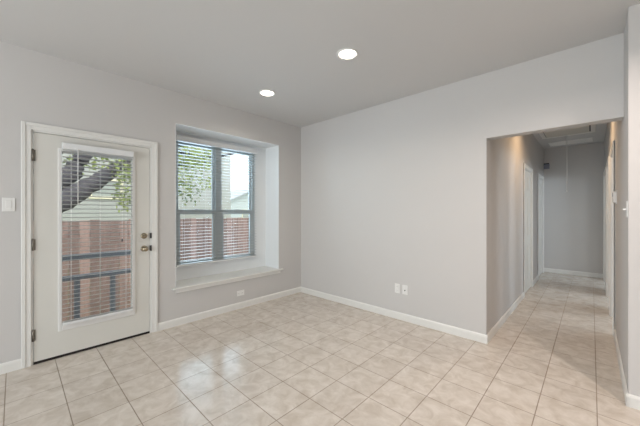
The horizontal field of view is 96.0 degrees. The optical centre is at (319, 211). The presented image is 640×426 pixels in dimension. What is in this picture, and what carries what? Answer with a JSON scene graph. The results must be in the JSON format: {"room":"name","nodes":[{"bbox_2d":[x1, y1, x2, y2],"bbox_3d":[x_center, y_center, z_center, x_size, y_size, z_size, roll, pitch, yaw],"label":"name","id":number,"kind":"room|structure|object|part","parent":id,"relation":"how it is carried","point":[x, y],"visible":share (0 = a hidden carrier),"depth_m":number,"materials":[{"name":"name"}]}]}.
{"room":"empty dining room","nodes":[
{"label":"empty dining room","id":0,"kind":"room"},
{"bbox_2d":[0,41,300,363],"bbox_3d":[-2.900,-0.037,2.321,0.336,2.740,7.401,0,0,43],"label":"wall","id":1,"kind":"structure","parent":0,"point":[36,87],"depth_m":3.09,"materials":[{"name":"paint"}]},
{"bbox_2d":[2,197,14,210],"bbox_3d":[-2.591,-0.061,2.397,0.008,0.115,0.075,0,0,43],"label":"light switch","id":2,"kind":"object","parent":1,"relation":"attached to","point":[8,204],"visible":1,"depth_m":2.39,"materials":[{"name":"white plastic"}]},
{"bbox_2d":[0,359,20,374],"bbox_3d":[-3.925,1.290,0.978,0.013,0.086,4.039,0,0,43],"label":"baseboard","id":3,"kind":"structure","parent":1,"relation":"attached to","point":[14,365],"depth_m":2.40,"materials":[{"name":"white wood"}]},
{"bbox_2d":[21,121,157,368],"bbox_3d":[-2.227,0.280,2.879,0.158,2.107,1.058,0,0,43],"label":"trim","id":4,"kind":"structure","parent":1,"relation":"attached to","point":[27,128],"depth_m":2.50,"materials":[{"name":"white wood"}]},
{"bbox_2d":[33,333,147,364],"bbox_3d":[-2.238,1.332,2.890,0.146,0.003,0.910,0,0,43],"label":"trim","id":5,"kind":"structure","parent":1,"relation":"attached to","point":[147,333],"depth_m":2.78,"materials":[{"name":"black rubber"}]},
{"bbox_2d":[32,132,149,363],"bbox_3d":[-2.180,0.317,2.826,0.119,2.027,0.918,0,0,43],"label":"door","id":6,"kind":"structure","parent":1,"relation":"in","point":[51,340],"depth_m":2.63,"materials":[{"name":"white wood"}]},
{"bbox_3d":[-2.177,0.254,2.843,0.012,1.674,0.609,0,0,43],"label":"glass frame","id":7,"kind":"part","parent":6,"relation":"part of","materials":[{"name":"white plastic"}]},
{"bbox_2d":[62,142,133,325],"bbox_3d":[-2.148,0.202,2.815,0.058,1.661,0.559,0,0,43],"label":"blind","id":8,"kind":"object","parent":6,"relation":"attached to","point":[69,146],"visible":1,"depth_m":2.78,"materials":[{"name":"grey plastic"}]},
{"bbox_3d":[-2.301,0.215,2.663,0.042,1.613,0.002,0,0,43],"label":"ladder cord","id":9,"kind":"part","parent":8,"relation":"part of","materials":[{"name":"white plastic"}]},
{"bbox_3d":[-2.153,1.020,2.820,0.038,0.024,0.547,0,0,43],"label":"rail","id":10,"kind":"part","parent":8,"relation":"part of","materials":[{"name":"white plastic"}]},
{"bbox_3d":[-2.006,0.215,2.976,0.042,1.613,0.002,0,0,43],"label":"ladder cord","id":11,"kind":"part","parent":8,"relation":"part of","materials":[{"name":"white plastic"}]},
{"bbox_2d":[176,123,278,268],"bbox_3d":[-1.286,-0.065,4.033,0.337,1.945,1.525,0,0,43],"label":"trim reveal","id":12,"kind":"structure","parent":1,"relation":"attached to","point":[272,150],"depth_m":4.52,"materials":[{"name":"white paint"}]},
{"bbox_2d":[172,266,282,292],"bbox_3d":[-1.264,0.916,4.023,0.382,0.066,1.630,0,0,43],"label":"trim","id":13,"kind":"structure","parent":1,"relation":"attached to","point":[190,284],"depth_m":3.88,"materials":[{"name":"white wood"}]},
{"bbox_2d":[158,287,300,330],"bbox_3d":[-1.067,1.290,4.011,0.013,0.086,2.187,0,0,43],"label":"baseboard","id":14,"kind":"structure","parent":1,"relation":"attached to","point":[209,313],"depth_m":3.78,"materials":[{"name":"white wood"}]},
{"bbox_2d":[237,290,243,295],"bbox_3d":[-1.098,1.122,3.981,0.009,0.072,0.118,0,0,43],"label":"wall outlet","id":15,"kind":"object","parent":1,"relation":"attached to","point":[241,292],"visible":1,"depth_m":3.98,"materials":[{"name":"white plastic"}]},
{"bbox_2d":[176,131,265,280],"bbox_3d":[-1.452,-0.062,4.190,0.120,2.060,1.635,0,0,43],"label":"window recess","id":16,"kind":"structure","parent":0,"point":[187,272],"depth_m":4.56,"materials":[{"name":"white paint"}]},
{"bbox_2d":[176,141,253,263],"bbox_3d":[-1.479,-0.142,4.142,0.077,1.699,1.210,0,0,43],"label":"window","id":17,"kind":"structure","parent":16,"relation":"in","point":[217,225],"depth_m":4.11,"materials":[{"name":"grey plastic"}]},
{"bbox_3d":[-1.700,-0.459,3.934,0.028,0.983,0.521,0,0,43],"label":"sash","id":18,"kind":"part","parent":17,"relation":"part of","materials":[{"name":"clear glass"}]},
{"bbox_3d":[-1.674,0.330,3.910,0.028,0.718,0.521,0,0,43],"label":"sash","id":19,"kind":"part","parent":17,"relation":"part of","materials":[{"name":"glass"}]},
{"bbox_2d":[176,134,256,267],"bbox_3d":[-1.416,-0.137,4.087,0.056,1.684,1.202,0,0,43],"label":"blind","id":20,"kind":"object","parent":17,"relation":"attached to","point":[180,138],"visible":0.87,"depth_m":4.00,"materials":[{"name":"grey plastic"}]},
{"bbox_3d":[-1.418,0.693,4.088,0.046,0.024,1.190,0,0,43],"label":"rail","id":21,"kind":"part","parent":20,"relation":"part of","materials":[{"name":"white plastic"}]},
{"bbox_3d":[-1.283,-0.115,4.232,0.050,1.620,0.002,0,0,43],"label":"ladder cord","id":22,"kind":"part","parent":20,"relation":"part of","materials":[{"name":"white fabric"}]},
{"bbox_3d":[-1.285,-0.459,4.374,0.028,0.983,0.521,0,0,43],"label":"sash","id":23,"kind":"part","parent":17,"relation":"part of","materials":[{"name":"clear glass"}]},
{"bbox_3d":[-1.259,0.330,4.350,0.028,0.718,0.521,0,0,43],"label":"sash","id":24,"kind":"part","parent":17,"relation":"part of","materials":[{"name":"clear glass"}]},
{"bbox_2d":[0,272,639,425],"bbox_3d":[1.226,1.393,1.675,6.754,0.120,12.360,0,0,43],"label":"floor","id":25,"kind":"structure","parent":0,"point":[297,359],"depth_m":2.39,"materials":[{"name":"tile"}]},
{"bbox_2d":[0,0,639,148],"bbox_3d":[1.211,-1.467,1.689,6.794,0.120,12.360,0,0,43],"label":"ceiling","id":26,"kind":"structure","parent":0,"point":[223,52],"depth_m":2.36,"materials":[{"name":"grey paint"}]},
{"bbox_2d":[259,89,275,96],"bbox_3d":[-0.624,-1.403,3.408,0.196,0.009,0.196,0,0,43],"label":"recessed light","id":27,"kind":"object","parent":26,"relation":"in","point":[267,93],"visible":1,"depth_m":3.41,"materials":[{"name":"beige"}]},
{"bbox_2d":[337,48,358,59],"bbox_3d":[0.245,-1.403,2.565,0.196,0.009,0.196,0,0,43],"label":"recessed light","id":28,"kind":"object","parent":26,"relation":"in","point":[345,53],"visible":1,"depth_m":2.55,"materials":[{"name":"white glass"}]},
{"bbox_2d":[539,124,595,138],"bbox_3d":[4.033,-1.397,4.739,0.730,0.020,1.430,0,0,43],"label":"attic hatch","id":29,"kind":"object","parent":26,"relation":"attached to","point":[590,128],"visible":0.46,"depth_m":5.05,"materials":[{"name":"white wood"}]},
{"bbox_3d":[4.031,-1.398,4.743,0.586,0.010,1.304,0,0,43],"label":"panel","id":30,"kind":"part","parent":29,"relation":"part of","materials":[{"name":"grey paint"}]},
{"bbox_2d":[548,137,592,146],"bbox_3d":[5.028,-1.401,5.787,0.660,0.012,0.400,0,0,43],"label":"attic hatch","id":31,"kind":"object","parent":26,"relation":"in","point":[590,139],"visible":1,"depth_m":5.74,"materials":[{"name":"white plastic"}]},
{"bbox_2d":[301,33,623,334],"bbox_3d":[1.022,-0.037,3.628,3.859,2.740,0.120,0,0,43],"label":"wall","id":32,"kind":"structure","parent":0,"point":[395,191],"depth_m":3.32,"materials":[{"name":"paint"}]},
{"bbox_2d":[301,287,487,343],"bbox_3d":[0.682,1.290,3.856,2.772,0.086,0.013,0,0,43],"label":"baseboard","id":33,"kind":"structure","parent":32,"relation":"attached to","point":[464,333],"depth_m":3.50,"materials":[{"name":"white wood"}]},
{"bbox_2d":[395,283,399,292],"bbox_3d":[0.965,0.954,3.593,0.070,0.115,0.009,0,0,43],"label":"wall outlet","id":34,"kind":"object","parent":32,"relation":"attached to","point":[397,286],"visible":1,"depth_m":3.59,"materials":[{"name":"white plastic"}]},
{"bbox_2d":[402,285,407,294],"bbox_3d":[1.037,0.954,3.521,0.070,0.115,0.016,0,0,43],"label":"wall jack","id":35,"kind":"object","parent":32,"relation":"attached to","point":[404,287],"visible":1,"depth_m":3.52,"materials":[{"name":"white plastic"}]},
{"bbox_2d":[489,134,543,330],"bbox_3d":[3.343,-0.037,4.765,0.120,2.740,4.719,0,0,43],"label":"wall","id":36,"kind":"structure","parent":0,"point":[507,156],"depth_m":3.66,"materials":[{"name":"paint"}]},
{"bbox_2d":[487,292,523,342],"bbox_3d":[2.430,1.290,3.700,0.013,0.086,2.157,0,0,43],"label":"baseboard","id":37,"kind":"structure","parent":36,"relation":"attached to","point":[497,326],"depth_m":3.47,"materials":[{"name":"white wood"}]},
{"bbox_2d":[525,170,530,292],"bbox_3d":[3.460,0.318,4.825,0.055,2.010,0.761,0,0,43],"label":"door","id":38,"kind":"structure","parent":36,"relation":"in","point":[527,174],"depth_m":4.85,"materials":[{"name":"white wood"}]},
{"bbox_2d":[523,163,532,296],"bbox_3d":[3.438,0.285,4.853,0.138,2.095,0.900,0,0,43],"label":"trim","id":39,"kind":"structure","parent":36,"relation":"attached to","point":[525,167],"depth_m":4.60,"materials":[{"name":"white wood"}]},
{"bbox_2d":[537,173,543,279],"bbox_3d":[4.563,0.285,6.047,0.138,2.095,0.920,0,0,43],"label":"trim","id":40,"kind":"structure","parent":36,"relation":"attached to","point":[539,176],"depth_m":5.68,"materials":[{"name":"white wood"}]},
{"bbox_2d":[539,179,541,275],"bbox_3d":[4.584,0.318,6.019,0.055,2.010,0.781,0,0,43],"label":"door","id":41,"kind":"structure","parent":36,"relation":"in","point":[540,180],"depth_m":6.05,"materials":[{"name":"white wood"}]},
{"bbox_2d":[544,142,603,273],"bbox_3d":[6.376,-0.037,5.231,3.895,2.740,0.120,0,0,43],"label":"wall","id":42,"kind":"structure","parent":0,"point":[573,218],"depth_m":6.09,"materials":[{"name":"paint"}]},
{"bbox_2d":[544,163,549,168],"bbox_3d":[5.029,-1.016,6.391,0.102,0.127,0.040,0,0,43],"label":"wall box","id":43,"kind":"object","parent":42,"relation":"attached to","point":[546,165],"visible":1,"depth_m":6.38,"materials":[{"name":"grey plastic"}]},
{"bbox_2d":[544,268,602,277],"bbox_3d":[5.350,1.290,6.107,0.960,0.086,0.013,0,0,43],"label":"baseboard","id":44,"kind":"structure","parent":42,"relation":"attached to","point":[588,274],"depth_m":6.08,"materials":[{"name":"white wood"}]},
{"bbox_2d":[604,18,626,383],"bbox_3d":[3.996,-0.037,3.883,0.120,2.740,5.107,0,0,43],"label":"wall","id":45,"kind":"structure","parent":0,"point":[616,131],"depth_m":2.43,"materials":[{"name":"paint"}]},
{"bbox_2d":[603,167,605,285],"bbox_3d":[5.240,0.285,5.216,0.138,2.095,1.000,0,0,43],"label":"trim","id":46,"kind":"structure","parent":45,"relation":"attached to","point":[604,172],"depth_m":5.57,"materials":[{"name":"white wood"}]},
{"bbox_2d":[606,156,608,308],"bbox_3d":[4.293,0.285,4.212,0.138,2.095,0.900,0,0,43],"label":"trim","id":47,"kind":"structure","parent":45,"relation":"attached to","point":[607,162],"depth_m":4.53,"materials":[{"name":"white wood"}]},
{"bbox_2d":[609,141,614,336],"bbox_3d":[3.491,0.285,3.361,0.138,2.095,0.900,0,0,43],"label":"trim","id":48,"kind":"structure","parent":45,"relation":"attached to","point":[612,150],"depth_m":3.66,"materials":[{"name":"white wood"}]},
{"bbox_2d":[612,190,616,203],"bbox_3d":[2.975,-0.152,2.909,0.029,0.138,0.131,0,0,43],"label":"thermostat","id":49,"kind":"object","parent":45,"relation":"attached to","point":[614,193],"visible":0.99,"depth_m":2.87,"materials":[{"name":"white plastic"}]},
{"bbox_2d":[614,329,628,406],"bbox_3d":[2.622,1.290,2.522,0.013,0.086,1.508,0,0,43],"label":"baseboard","id":50,"kind":"structure","parent":45,"relation":"attached to","point":[623,380],"depth_m":2.31,"materials":[{"name":"white wood"}]},
{"bbox_2d":[623,201,627,216],"bbox_3d":[2.151,-0.019,2.030,0.024,0.115,0.075,0,0,43],"label":"light switch","id":51,"kind":"object","parent":45,"relation":"attached to","point":[626,208],"visible":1,"depth_m":2.02,"materials":[{"name":"white plastic"}]},
{"bbox_3d":[2.157,-0.019,2.024,0.006,0.115,0.075,0,0,43],"label":"plate","id":52,"kind":"part","parent":51,"relation":"part of","materials":[{"name":"white plastic"}]},
{"bbox_2d":[627,3,639,396],"bbox_3d":[3.184,-0.037,1.057,2.815,2.740,0.120,0,0,43],"label":"wall","id":53,"kind":"structure","parent":0,"point":[633,14],"depth_m":1.96,"materials":[{"name":"paint"}]},
{"bbox_2d":[626,393,639,409],"bbox_3d":[3.134,1.290,1.013,2.828,0.086,0.013,0,0,43],"label":"baseboard","id":54,"kind":"structure","parent":53,"relation":"attached to","point":[633,401],"depth_m":1.95,"materials":[{"name":"white wood"}]},
{"label":"outside","id":55,"kind":"structure","parent":0,"visible":0},
{"bbox_2d":[128,263,128,307],"bbox_3d":[-16.316,2.033,29.116,56.316,0.200,80.000,0,0,43],"label":"ground","id":56,"kind":"structure","parent":55,"point":[128,263],"depth_m":7.56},
{"bbox_2d":[62,146,230,261],"bbox_3d":[-11.888,-2.757,11.443,7.700,9.380,15.050,0,0,43],"label":"house","id":57,"kind":"structure","parent":56,"relation":"on","point":[99,210],"depth_m":11.04,"materials":[{"name":"grey"}]},
{"bbox_3d":[-7.859,-0.842,10.601,0.020,0.550,0.850,0,0,43],"label":"pane","id":58,"kind":"part","parent":57,"relation":"part of","materials":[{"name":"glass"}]},
{"bbox_2d":[62,145,232,212],"bbox_3d":[-4.219,-0.088,6.469,6.452,4.402,1.263,0,0,-36],"label":"shade tree","id":59,"kind":"object","parent":56,"relation":"on","point":[188,186],"visible":0.33,"depth_m":6.08,"materials":[{"name":"green plant"}]},
{"bbox_2d":[62,217,248,322],"bbox_3d":[-1.464,1.032,7.588,0.160,1.802,19.037,0,0,43],"label":"fence","id":60,"kind":"object","parent":56,"relation":"on","point":[195,225],"visible":0.07,"depth_m":5.07,"materials":[{"name":"brown wood"}]},
{"bbox_2d":[231,189,248,217],"bbox_3d":[-10.959,-0.457,37.946,8.700,4.780,10.500,0,0,43],"label":"house","id":61,"kind":"structure","parent":56,"relation":"on","point":[237,205],"depth_m":34.00,"materials":[{"name":"grey"}]},
{"bbox_3d":[-2.810,1.698,3.074,0.934,0.470,1.820,0,0,43],"label":"porch","id":62,"kind":"object","parent":56,"relation":"on","visible":0},
{"bbox_2d":[62,250,130,319],"bbox_3d":[-3.062,0.983,3.312,0.070,0.960,1.790,0,0,43],"label":"porch railing","id":63,"kind":"object","parent":62,"relation":"on","point":[112,273],"visible":0.23,"depth_m":3.56,"materials":[{"name":"grey metal"}]},
{"bbox_3d":[-3.062,0.785,3.312,0.060,0.052,1.780,0,0,43],"label":"rail","id":64,"kind":"part","parent":63,"relation":"part of","materials":[{"name":"grey paint"}]},
{"bbox_3d":[-3.062,0.543,3.312,0.060,0.068,1.780,0,0,43],"label":"rail","id":65,"kind":"part","parent":63,"relation":"part of","materials":[{"name":"grey paint"}]}
]}

